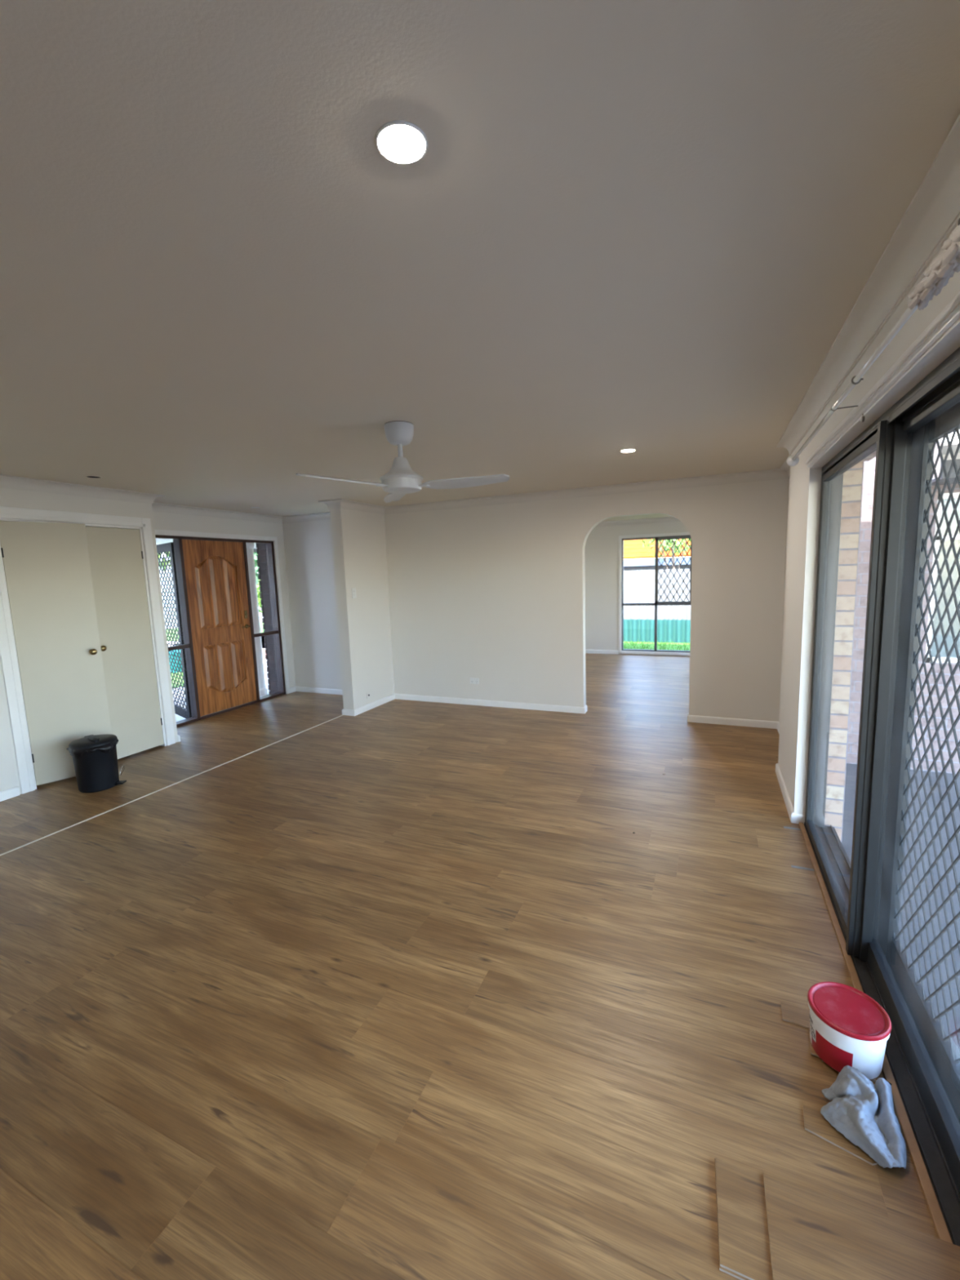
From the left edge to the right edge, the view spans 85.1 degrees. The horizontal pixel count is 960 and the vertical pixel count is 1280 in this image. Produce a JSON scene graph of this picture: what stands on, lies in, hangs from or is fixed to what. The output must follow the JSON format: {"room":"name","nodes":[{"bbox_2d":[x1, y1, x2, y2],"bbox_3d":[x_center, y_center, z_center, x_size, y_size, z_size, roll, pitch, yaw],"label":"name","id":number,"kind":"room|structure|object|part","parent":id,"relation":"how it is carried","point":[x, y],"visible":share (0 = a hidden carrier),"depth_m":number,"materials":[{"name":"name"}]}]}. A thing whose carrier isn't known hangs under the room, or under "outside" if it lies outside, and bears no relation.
{"room":"empty living room","nodes":[
{"label":"empty living room","id":0,"kind":"room"},
{"bbox_2d":[0,487,177,794],"bbox_3d":[-4.531,0.213,2.473,0.604,2.400,5.991,1,8,24],"label":"wall","id":1,"kind":"structure","parent":0,"point":[9,776],"depth_m":4.16,"materials":[{"name":"paint"}]},
{"bbox_2d":[0,520,111,785],"bbox_3d":[-3.340,0.105,4.172,0.094,2.049,0.531,5,10,43],"label":"door","id":2,"kind":"structure","parent":1,"relation":"in","point":[47,570],"depth_m":4.15,"materials":[{"name":"beige paint"}]},
{"bbox_3d":[-3.187,0.096,4.308,0.060,0.052,0.052,5,10,43],"label":"knob","id":3,"kind":"part","parent":2,"relation":"part of","materials":[{"name":"gold metal"}]},
{"bbox_2d":[0,506,175,794],"bbox_3d":[-3.357,0.024,4.484,0.120,2.180,1.270,1,8,24],"label":"trim","id":4,"kind":"structure","parent":1,"relation":"attached to","point":[9,660],"depth_m":4.11,"materials":[{"name":"paint"}]},
{"bbox_2d":[0,734,180,801],"bbox_3d":[-4.412,1.360,2.660,0.519,0.070,6.125,1,8,24],"label":"baseboard","id":5,"kind":"structure","parent":1,"relation":"attached to","point":[6,794],"depth_m":3.96,"materials":[{"name":"paint"}]},
{"bbox_2d":[85,526,164,759],"bbox_3d":[-3.200,0.031,4.710,0.094,2.049,0.531,1,8,24],"label":"door","id":6,"kind":"structure","parent":1,"relation":"in","point":[115,554],"depth_m":4.73,"materials":[{"name":"beige paint"}]},
{"bbox_3d":[-3.265,0.071,4.520,0.060,0.052,0.052,1,8,24],"label":"knob","id":7,"kind":"part","parent":6,"relation":"part of","materials":[{"name":"gold metal"}]},
{"bbox_2d":[155,538,257,551],"bbox_3d":[-4.017,-1.444,7.416,2.501,0.180,5.400,1,8,24],"label":"ceiling","id":8,"kind":"structure","parent":0,"point":[158,541],"depth_m":7.47,"materials":[{"name":"white paint"}]},
{"bbox_2d":[152,511,295,693],"bbox_3d":[-3.123,-0.327,6.274,0.100,2.400,2.173,1,8,24],"label":"wall","id":9,"kind":"structure","parent":0,"point":[162,521],"depth_m":6.57,"materials":[{"name":"paint"}]},
{"bbox_2d":[155,534,285,727],"bbox_3d":[-3.107,-0.169,6.293,0.163,2.080,1.790,1,8,24],"label":"door","id":10,"kind":"structure","parent":9,"relation":"in","point":[212,574],"depth_m":6.24,"materials":[{"name":"brown wood"}]},
{"bbox_2d":[156,542,191,718],"bbox_3d":[-3.697,-0.098,6.178,0.840,2.030,0.087,5,10,43],"label":"screen door","id":11,"kind":"structure","parent":10,"relation":"attached to","point":[167,547],"depth_m":6.05,"materials":[{"name":"black"}]},
{"bbox_3d":[-3.186,-0.540,6.047,0.022,0.812,0.179,1,8,24],"label":"panel","id":12,"kind":"part","parent":10,"relation":"part of","materials":[{"name":"brown wood"}]},
{"bbox_3d":[-3.155,0.348,6.162,0.022,0.576,0.179,1,8,24],"label":"panel","id":13,"kind":"part","parent":10,"relation":"part of","materials":[{"name":"brown wood"}]},
{"bbox_3d":[-3.109,-0.578,6.220,0.022,0.838,0.181,1,8,24],"label":"panel","id":14,"kind":"part","parent":10,"relation":"part of","materials":[{"name":"brown wood"}]},
{"bbox_3d":[-3.078,0.334,6.338,0.022,0.598,0.181,1,8,24],"label":"panel","id":15,"kind":"part","parent":10,"relation":"part of","materials":[{"name":"brown wood"}]},
{"bbox_3d":[-3.031,-0.591,6.397,0.022,0.812,0.181,1,8,24],"label":"panel","id":16,"kind":"part","parent":10,"relation":"part of","materials":[{"name":"brown wood"}]},
{"bbox_3d":[-3.001,0.298,6.512,0.022,0.576,0.181,1,8,24],"label":"panel","id":17,"kind":"part","parent":10,"relation":"part of","materials":[{"name":"brown wood"}]},
{"bbox_2d":[154,528,289,693],"bbox_3d":[-3.063,-0.195,6.269,0.020,2.135,1.900,1,8,24],"label":"trim","id":18,"kind":"structure","parent":9,"relation":"attached to","point":[164,532],"depth_m":6.95,"materials":[{"name":"paint"}]},
{"bbox_2d":[257,543,278,693],"bbox_3d":[-2.742,-0.402,7.531,0.216,2.800,0.769,1,8,24],"label":"wall","id":19,"kind":"structure","parent":0,"point":[262,550],"depth_m":7.20,"materials":[{"name":"paint"}]},
{"bbox_2d":[255,543,271,693],"bbox_3d":[-2.981,-0.274,7.285,0.039,2.314,0.110,1,8,24],"label":"trim","id":20,"kind":"structure","parent":19,"relation":"attached to","point":[257,553],"depth_m":7.22,"materials":[{"name":"paint"}]},
{"bbox_2d":[329,508,394,709],"bbox_3d":[-1.374,-0.381,6.229,0.146,2.400,0.838,1,8,24],"label":"wall","id":21,"kind":"structure","parent":0,"point":[358,537],"depth_m":6.07,"materials":[{"name":"paint"}]},
{"bbox_2d":[351,587,356,598],"bbox_3d":[-1.422,-0.530,5.914,0.013,0.116,0.072,1,8,24],"label":"light switch","id":22,"kind":"object","parent":21,"relation":"attached to","point":[353,589],"visible":1,"depth_m":5.91,"materials":[{"name":"white plastic"}]},
{"bbox_2d":[366,692,370,698],"bbox_3d":[-1.321,0.655,6.206,0.012,0.068,0.068,1,8,24],"label":"wall socket","id":23,"kind":"object","parent":21,"relation":"attached to","point":[368,694],"visible":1,"depth_m":6.20,"materials":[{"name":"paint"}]},
{"bbox_2d":[0,653,937,1279],"bbox_3d":[0.026,1.126,4.045,7.759,0.120,12.460,1,8,24],"label":"floor","id":24,"kind":"structure","parent":0,"point":[394,989],"depth_m":1.97,"materials":[{"name":"plastic"}]},
{"bbox_2d":[66,733,126,793],"bbox_3d":[-3.008,0.955,4.101,0.351,0.409,0.337,5,10,43],"label":"pedal bin","id":25,"kind":"object","parent":24,"relation":"on","point":[95,757],"visible":1,"depth_m":4.00,"materials":[{"name":"black plastic"}]},
{"bbox_3d":[-3.016,0.784,4.080,0.306,0.049,0.306,5,10,43],"label":"lid","id":26,"kind":"part","parent":25,"relation":"part of","materials":[{"name":"black plastic"}]},
{"bbox_2d":[0,715,342,855],"bbox_3d":[-3.041,1.341,2.704,0.014,0.004,7.310,1,8,24],"label":"trim","id":27,"kind":"structure","parent":24,"relation":"on","point":[341,715],"depth_m":3.91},
{"bbox_2d":[714,1158,749,1279],"bbox_3d":[0.798,1.406,1.192,0.479,0.006,0.237,1,8,24],"label":"plank offcut","id":28,"kind":"object","parent":24,"relation":"on","point":[722,1268],"visible":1,"depth_m":1.18,"materials":[{"name":"wood"}]},
{"bbox_2d":[715,1156,773,1279],"bbox_3d":[0.790,1.399,1.196,0.457,0.006,0.232,1,8,24],"label":"plank offcut","id":29,"kind":"object","parent":28,"relation":"on","point":[744,1251],"visible":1,"depth_m":1.25,"materials":[{"name":"plastic"}]},
{"bbox_2d":[763,1172,959,1279],"bbox_3d":[0.841,1.404,1.098,0.405,0.006,0.377,1,8,24],"label":"plank offcut","id":30,"kind":"object","parent":29,"relation":"on","point":[813,1235],"visible":1,"depth_m":1.20,"materials":[{"name":"plastic"}]},
{"bbox_2d":[783,826,800,830],"bbox_3d":[1.860,1.123,3.117,0.086,0.001,0.020,1,8,24],"label":"tape strip","id":31,"kind":"object","parent":24,"relation":"on","point":[790,828],"visible":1,"depth_m":3.12,"materials":[{"name":"grey plastic"}]},
{"bbox_2d":[780,1002,809,1028],"bbox_3d":[1.173,1.315,1.791,0.246,0.006,0.079,2,8,29],"label":"plank offcut","id":32,"kind":"object","parent":24,"relation":"on","point":[791,1014],"visible":0.36,"depth_m":1.82,"materials":[{"name":"wood"}]},
{"bbox_2d":[791,865,814,871],"bbox_3d":[1.672,1.182,2.709,0.101,0.001,0.020,1,8,24],"label":"tape strip","id":33,"kind":"object","parent":24,"relation":"on","point":[792,866],"visible":1,"depth_m":2.71,"materials":[{"name":"grey plastic"}]},
{"bbox_2d":[803,1105,878,1165],"bbox_3d":[1.023,1.366,1.441,0.228,0.006,0.125,1,8,24],"label":"plank offcut","id":34,"kind":"object","parent":24,"relation":"on","point":[815,1122],"visible":0.47,"depth_m":1.45,"materials":[{"name":"wood"}]},
{"bbox_2d":[820,1065,906,1168],"bbox_3d":[1.063,1.311,1.460,0.198,0.078,0.246,1,8,24],"label":"cleaning cloth","id":35,"kind":"object","parent":34,"relation":"on","point":[862,1110],"visible":1,"depth_m":1.45,"materials":[{"name":"grey fabric"}]},
{"bbox_2d":[822,1060,884,1082],"bbox_3d":[1.170,1.333,1.652,0.160,0.006,0.105,1,8,24],"label":"plank offcut","id":36,"kind":"object","parent":24,"relation":"on","point":[881,1075],"visible":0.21,"depth_m":1.60,"materials":[{"name":"wood"}]},
{"bbox_2d":[808,1026,879,1081],"bbox_3d":[1.162,1.325,1.676,0.184,0.006,0.120,3,9,32],"label":"plank offcut","id":37,"kind":"object","parent":36,"relation":"on","point":[813,1052],"visible":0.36,"depth_m":1.68,"materials":[{"name":"wood"}]},
{"bbox_2d":[807,981,891,1079],"bbox_3d":[1.167,1.242,1.665,0.218,0.160,0.218,1,8,24],"label":"paint bucket","id":38,"kind":"object","parent":37,"relation":"on","point":[848,1027],"visible":0.98,"depth_m":1.62,"materials":[{"name":"white plastic"}]},
{"bbox_3d":[1.165,1.169,1.656,0.218,0.014,0.218,1,8,24],"label":"lid","id":39,"kind":"part","parent":38,"relation":"part of","materials":[{"name":"red plastic"}]},
{"bbox_2d":[0,0,959,521],"bbox_3d":[0.107,-1.410,3.974,7.859,0.120,13.060,1,8,24],"label":"ceiling","id":40,"kind":"structure","parent":0,"point":[650,228],"depth_m":1.26,"materials":[{"name":"paint"}]},
{"bbox_2d":[84,475,102,478],"bbox_3d":[-2.958,-1.247,4.002,0.108,0.004,0.108,1,8,24],"label":"recessed light","id":41,"kind":"object","parent":40,"relation":"in","point":[88,476],"visible":1,"depth_m":4.00,"materials":[{"name":"paint"}]},
{"bbox_2d":[375,120,427,164],"bbox_3d":[-0.150,-0.952,1.006,0.100,0.008,0.100,1,8,24],"label":"recessed light","id":42,"kind":"object","parent":40,"relation":"in","point":[398,141],"visible":1,"depth_m":1.00,"materials":[{"name":"white plastic"}]},
{"bbox_2d":[295,420,509,502],"bbox_3d":[-0.364,-1.004,2.840,1.014,0.362,1.072,1,8,24],"label":"ceiling fan","id":43,"kind":"object","parent":40,"relation":"hanging from","point":[401,480],"visible":1,"depth_m":2.85,"materials":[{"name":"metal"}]},
{"bbox_3d":[-0.697,-0.815,2.673,0.485,0.034,0.135,-9,10,-44],"label":"blade","id":44,"kind":"part","parent":43,"relation":"part of","materials":[{"name":"white plastic"}]},
{"bbox_3d":[-0.540,-0.901,3.294,0.135,0.034,0.485,-4,8,-14],"label":"blade","id":45,"kind":"part","parent":43,"relation":"part of","materials":[{"name":"white plastic"}]},
{"bbox_3d":[-0.444,-1.042,2.914,0.027,0.100,0.027,1,8,24],"label":"down rod","id":46,"kind":"part","parent":43,"relation":"part of","materials":[{"name":"white metal"}]},
{"bbox_3d":[-0.441,-0.961,2.924,0.216,0.108,0.216,1,8,24],"label":"motor","id":47,"kind":"part","parent":43,"relation":"part of","materials":[{"name":"white metal"}]},
{"bbox_3d":[-0.320,-0.856,2.905,0.075,0.007,0.044,0,8,16],"label":"blade arm","id":48,"kind":"part","parent":43,"relation":"part of"},
{"bbox_3d":[-0.076,-0.858,2.846,0.485,0.034,0.135,0,8,16],"label":"blade","id":49,"kind":"part","parent":43,"relation":"part of","materials":[{"name":"white plastic"}]},
{"bbox_2d":[620,448,635,452],"bbox_3d":[1.053,-1.344,3.719,0.100,0.008,0.100,1,8,24],"label":"recessed light","id":50,"kind":"object","parent":40,"relation":"in","point":[624,450],"visible":1,"depth_m":3.71,"materials":[{"name":"white plastic"}]},
{"bbox_2d":[622,449,634,452],"bbox_3d":[1.053,-1.343,3.719,0.090,0.005,0.090,1,8,24],"label":"diffuser","id":51,"kind":"object","parent":50,"relation":"attached to","point":[623,451],"depth_m":3.71,"materials":[{"name":"white plastic"}]},
{"bbox_2d":[282,453,959,721],"bbox_3d":[0.831,-0.396,5.773,7.739,2.400,0.110,1,8,24],"label":"wall","id":52,"kind":"structure","parent":0,"point":[495,595],"depth_m":5.82,"materials":[{"name":"paint"}]},
{"bbox_2d":[289,648,617,715],"bbox_3d":[1.508,0.550,7.366,7.539,0.070,4.999,1,8,24],"label":"baseboard","id":53,"kind":"structure","parent":52,"relation":"attached to","point":[362,709],"depth_m":6.29,"materials":[{"name":"paint"}]},
{"bbox_2d":[470,677,479,684],"bbox_3d":[-0.066,0.488,6.230,0.116,0.072,0.013,1,8,24],"label":"power outlet","id":54,"kind":"object","parent":52,"relation":"attached to","point":[473,680],"visible":1,"depth_m":6.23,"materials":[{"name":"white plastic"}]},
{"bbox_2d":[595,516,680,527],"bbox_3d":[2.511,-1.796,7.114,5.600,0.083,4.036,1,8,24],"label":"trim","id":55,"kind":"structure","parent":52,"relation":"attached to","point":[668,519],"depth_m":9.15,"materials":[{"name":"paint"}]},
{"bbox_2d":[584,521,689,656],"bbox_3d":[3.382,-0.859,9.145,5.800,2.520,0.100,1,8,24],"label":"wall","id":56,"kind":"structure","parent":0,"point":[602,545],"depth_m":9.56,"materials":[{"name":"paint"}]},
{"bbox_2d":[618,532,689,655],"bbox_3d":[3.104,-0.793,9.213,1.290,2.120,0.018,1,8,24],"label":"trim","id":57,"kind":"structure","parent":56,"relation":"attached to","point":[620,537],"depth_m":9.36,"materials":[{"name":"paint"}]},
{"bbox_2d":[622,534,692,652],"bbox_3d":[3.124,-0.799,9.258,1.190,2.020,0.075,1,8,24],"label":"window","id":58,"kind":"structure","parent":56,"relation":"in","point":[658,539],"depth_m":9.17,"materials":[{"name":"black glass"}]},
{"bbox_3d":[3.352,-1.202,9.072,0.600,1.140,0.026,1,8,24],"label":"sliding sash","id":59,"kind":"part","parent":58,"relation":"part of","materials":[{"name":"metal"}]},
{"bbox_2d":[824,461,864,842],"bbox_3d":[2.364,0.017,3.659,0.105,2.620,1.474,1,8,24],"label":"brick","id":60,"kind":"object","parent":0,"point":[852,486],"visible":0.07,"depth_m":2.98,"materials":[{"name":"beige brick"}]},
{"bbox_2d":[860,450,875,462],"bbox_3d":[1.060,0.384,0.660,0.125,2.750,5.106,1,8,24],"label":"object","id":61,"kind":"structure","parent":0,"point":[872,455],"depth_m":2.72,"materials":[{"name":"white"}]},
{"bbox_2d":[777,225,959,808],"bbox_3d":[1.135,0.191,1.160,0.168,2.400,8.164,1,8,24],"label":"wall","id":62,"kind":"structure","parent":0,"point":[798,481],"depth_m":3.14,"materials":[{"name":"paint"}]},
{"bbox_2d":[0,113,959,524],"bbox_3d":[-1.591,-1.019,2.192,5.959,0.083,8.164,1,8,24],"label":"trim","id":63,"kind":"structure","parent":62,"relation":"attached to","point":[933,213],"depth_m":2.15,"materials":[{"name":"paint"}]},
{"bbox_2d":[687,712,804,824],"bbox_3d":[2.088,0.931,4.270,0.813,0.070,2.175,1,8,24],"label":"baseboard","id":64,"kind":"structure","parent":62,"relation":"attached to","point":[794,818],"depth_m":5.03,"materials":[{"name":"paint"}]},
{"bbox_2d":[786,217,959,466],"bbox_3d":[1.308,-0.828,1.860,0.123,0.092,2.309,1,8,24],"label":"curtain rod","id":65,"kind":"object","parent":62,"relation":"attached to","point":[943,268],"visible":1,"depth_m":1.08,"materials":[{"name":"white metal"}]},
{"bbox_3d":[1.332,-0.862,1.991,0.017,0.017,1.895,1,8,24],"label":"rod","id":66,"kind":"part","parent":65,"relation":"part of","materials":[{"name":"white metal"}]},
{"bbox_2d":[850,375,863,384],"bbox_3d":[1.172,-0.809,1.625,0.031,0.026,0.006,1,8,24],"label":"hook","id":67,"kind":"object","parent":65,"relation":"attached to","point":[861,379],"visible":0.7,"depth_m":1.63,"materials":[{"name":"metal"}]},
{"bbox_2d":[799,822,952,1243],"bbox_3d":[1.478,1.260,2.115,0.024,0.012,2.330,1,8,24],"label":"trim","id":68,"kind":"structure","parent":62,"relation":"attached to","point":[939,1222],"depth_m":1.49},
{"bbox_2d":[793,291,959,814],"bbox_3d":[1.169,0.290,1.393,0.088,2.142,3.648,1,8,24],"label":"trim","id":69,"kind":"structure","parent":62,"relation":"attached to","point":[940,339],"depth_m":2.23,"materials":[{"name":"paint"}]},
{"bbox_2d":[804,346,959,1246],"bbox_3d":[1.270,0.331,1.379,0.170,2.118,3.594,1,8,24],"label":"door","id":70,"kind":"structure","parent":62,"relation":"in","point":[864,893],"depth_m":1.86,"materials":[{"name":"grey metal"}]},
{"bbox_3d":[1.700,0.171,2.471,0.036,2.042,1.169,1,8,24],"label":"fixed panel","id":71,"kind":"part","parent":70,"relation":"part of","materials":[{"name":"grey metal"}]},
{"bbox_3d":[1.253,0.315,1.385,0.097,2.088,3.594,1,8,24],"label":"frame","id":72,"kind":"part","parent":70,"relation":"part of","materials":[{"name":"grey metal"}]},
{"bbox_3d":[1.281,0.321,1.415,0.036,2.042,1.240,1,8,24],"label":"sliding panel","id":73,"kind":"part","parent":70,"relation":"part of","materials":[{"name":"grey metal"}]},
{"bbox_2d":[846,440,959,773],"bbox_3d":[5.144,-0.080,3.293,5.235,2.720,0.120,1,8,24],"label":"brick wall","id":74,"kind":"structure","parent":0,"point":[868,466],"depth_m":4.06,"materials":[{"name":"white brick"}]},
{"bbox_2d":[925,492,959,662],"bbox_3d":[4.383,-0.441,3.589,2.080,1.270,0.080,1,8,24],"label":"window","id":75,"kind":"structure","parent":74,"relation":"in","point":[956,625],"depth_m":3.98,"materials":[{"name":"white glass"}]},
{"bbox_2d":[931,458,959,485],"bbox_3d":[5.346,-1.144,2.884,4.580,0.120,0.580,1,8,24],"label":"trim","id":76,"kind":"structure","parent":74,"relation":"attached to","point":[953,475],"depth_m":3.53,"materials":[{"name":"white"}]},
{"label":"outside","id":77,"kind":"structure","parent":0,"visible":0},
{"bbox_2d":[171,635,265,648],"bbox_3d":[10.058,-1.374,22.822,28.000,0.340,30.190,1,8,24],"label":"ground","id":78,"kind":"structure","parent":77,"point":[262,637],"depth_m":14.92,"materials":[{"name":"concrete"}]},
{"bbox_2d":[253,551,259,585],"bbox_3d":[-4.988,-1.752,13.515,3.161,3.819,2.682,1,8,24],"label":"tree","id":79,"kind":"object","parent":78,"relation":"on","point":[255,553],"visible":0.02,"depth_m":12.78,"materials":[{"name":"green plant"}]},
{"bbox_2d":[623,639,689,650],"bbox_3d":[4.497,0.229,10.248,16.000,0.164,2.470,1,8,24],"label":"lawn","id":80,"kind":"structure","parent":78,"relation":"on","point":[682,646],"depth_m":11.22,"materials":[{"name":"green plant"}]},
{"bbox_2d":[623,568,690,619],"bbox_3d":[4.234,-0.794,12.082,14.000,1.660,0.072,1,8,24],"label":"corrugated fence","id":81,"kind":"object","parent":78,"relation":"on","point":[638,585],"visible":0.05,"depth_m":12.14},
{"bbox_2d":[623,619,690,643],"bbox_3d":[4.092,-0.189,11.791,14.000,0.545,0.072,1,8,24],"label":"corrugated fence","id":82,"kind":"object","parent":78,"relation":"on","point":[669,630],"visible":0.04,"depth_m":11.81,"materials":[{"name":"teal metal"}]},
{"bbox_2d":[623,538,690,570],"bbox_3d":[7.529,-2.317,17.016,16.600,3.190,6.500,1,8,24],"label":"house","id":83,"kind":"structure","parent":78,"relation":"on","point":[633,548],"depth_m":14.99,"materials":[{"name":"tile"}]},
{"bbox_2d":[641,538,690,568],"bbox_3d":[4.886,-1.772,13.337,1.541,3.237,1.500,1,8,24],"label":"tree","id":84,"kind":"object","parent":78,"relation":"on","point":[664,543],"visible":0.16,"depth_m":13.20,"materials":[{"name":"green plant"}]},
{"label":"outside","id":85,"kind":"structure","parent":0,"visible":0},
{"bbox_2d":[167,617,267,700],"bbox_3d":[-12.950,0.138,16.783,22.800,0.240,32.000,1,8,24],"label":"ground","id":86,"kind":"structure","parent":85,"point":[260,619],"depth_m":10.24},
{"bbox_2d":[157,551,171,572],"bbox_3d":[-7.813,-1.693,12.396,2.754,4.176,2.500,-4,8,-17],"label":"shrub","id":87,"kind":"object","parent":86,"relation":"on","point":[166,552],"visible":0.02,"depth_m":12.78,"materials":[{"name":"green plant"}]},
{"bbox_2d":[170,671,183,688],"bbox_3d":[-6.133,0.741,9.330,2.500,0.020,3.800,1,8,24],"label":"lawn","id":88,"kind":"structure","parent":86,"relation":"on","point":[179,672],"depth_m":9.25,"materials":[{"name":"green plant"}]},
{"bbox_2d":[168,649,182,672],"bbox_3d":[-6.008,0.410,10.220,0.640,0.400,0.640,1,8,24],"label":"fence","id":89,"kind":"object","parent":88,"relation":"on","point":[174,650],"visible":0.07,"depth_m":10.03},
{"bbox_2d":[160,555,263,628],"bbox_3d":[-13.601,-1.266,15.875,0.280,2.900,26.200,1,8,24],"label":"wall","id":90,"kind":"structure","parent":86,"relation":"on","point":[260,608],"depth_m":19.84,"materials":[{"name":"white"}]},
{"bbox_2d":[166,621,264,640],"bbox_3d":[-8.996,-0.366,18.545,5.800,0.020,5.500,1,8,24],"label":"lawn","id":91,"kind":"structure","parent":86,"relation":"on","point":[260,622],"depth_m":18.12,"materials":[{"name":"green plant"}]},
{"bbox_2d":[256,572,262,613],"bbox_3d":[-6.774,-1.584,17.744,2.704,2.451,2.854,1,8,24],"label":"shrub","id":92,"kind":"object","parent":91,"relation":"on","point":[258,586],"visible":0.03,"depth_m":17.00,"materials":[{"name":"green plant"}]},
{"bbox_2d":[262,648,266,658],"bbox_3d":[-5.890,0.326,12.472,3.055,0.020,1.584,3,9,32],"label":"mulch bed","id":93,"kind":"object","parent":86,"relation":"on","point":[263,650],"visible":0.02,"depth_m":12.25,"materials":[{"name":"white"}]},
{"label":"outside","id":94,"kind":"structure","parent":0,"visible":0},
{"bbox_2d":[841,763,959,1058],"bbox_3d":[3.337,1.757,-0.644,5.300,0.210,9.050,1,8,24],"label":"patio","id":95,"kind":"structure","parent":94,"point":[851,772],"depth_m":2.74,"materials":[{"name":"concrete"}]},
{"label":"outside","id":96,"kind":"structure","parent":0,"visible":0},
{"bbox_2d":[174,677,269,721],"bbox_3d":[-3.596,0.983,7.580,1.761,0.200,5.400,1,8,24],"label":"ground porch","id":97,"kind":"structure","parent":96,"point":[178,717],"depth_m":7.46,"materials":[{"name":"grey concrete"}]},
{"bbox_2d":[245,542,267,696],"bbox_3d":[-3.361,-0.297,7.777,0.210,2.270,0.210,1,8,24],"label":"porch column","id":98,"kind":"structure","parent":97,"relation":"on","point":[263,690],"depth_m":7.72,"materials":[{"name":"white paint"}]}
]}

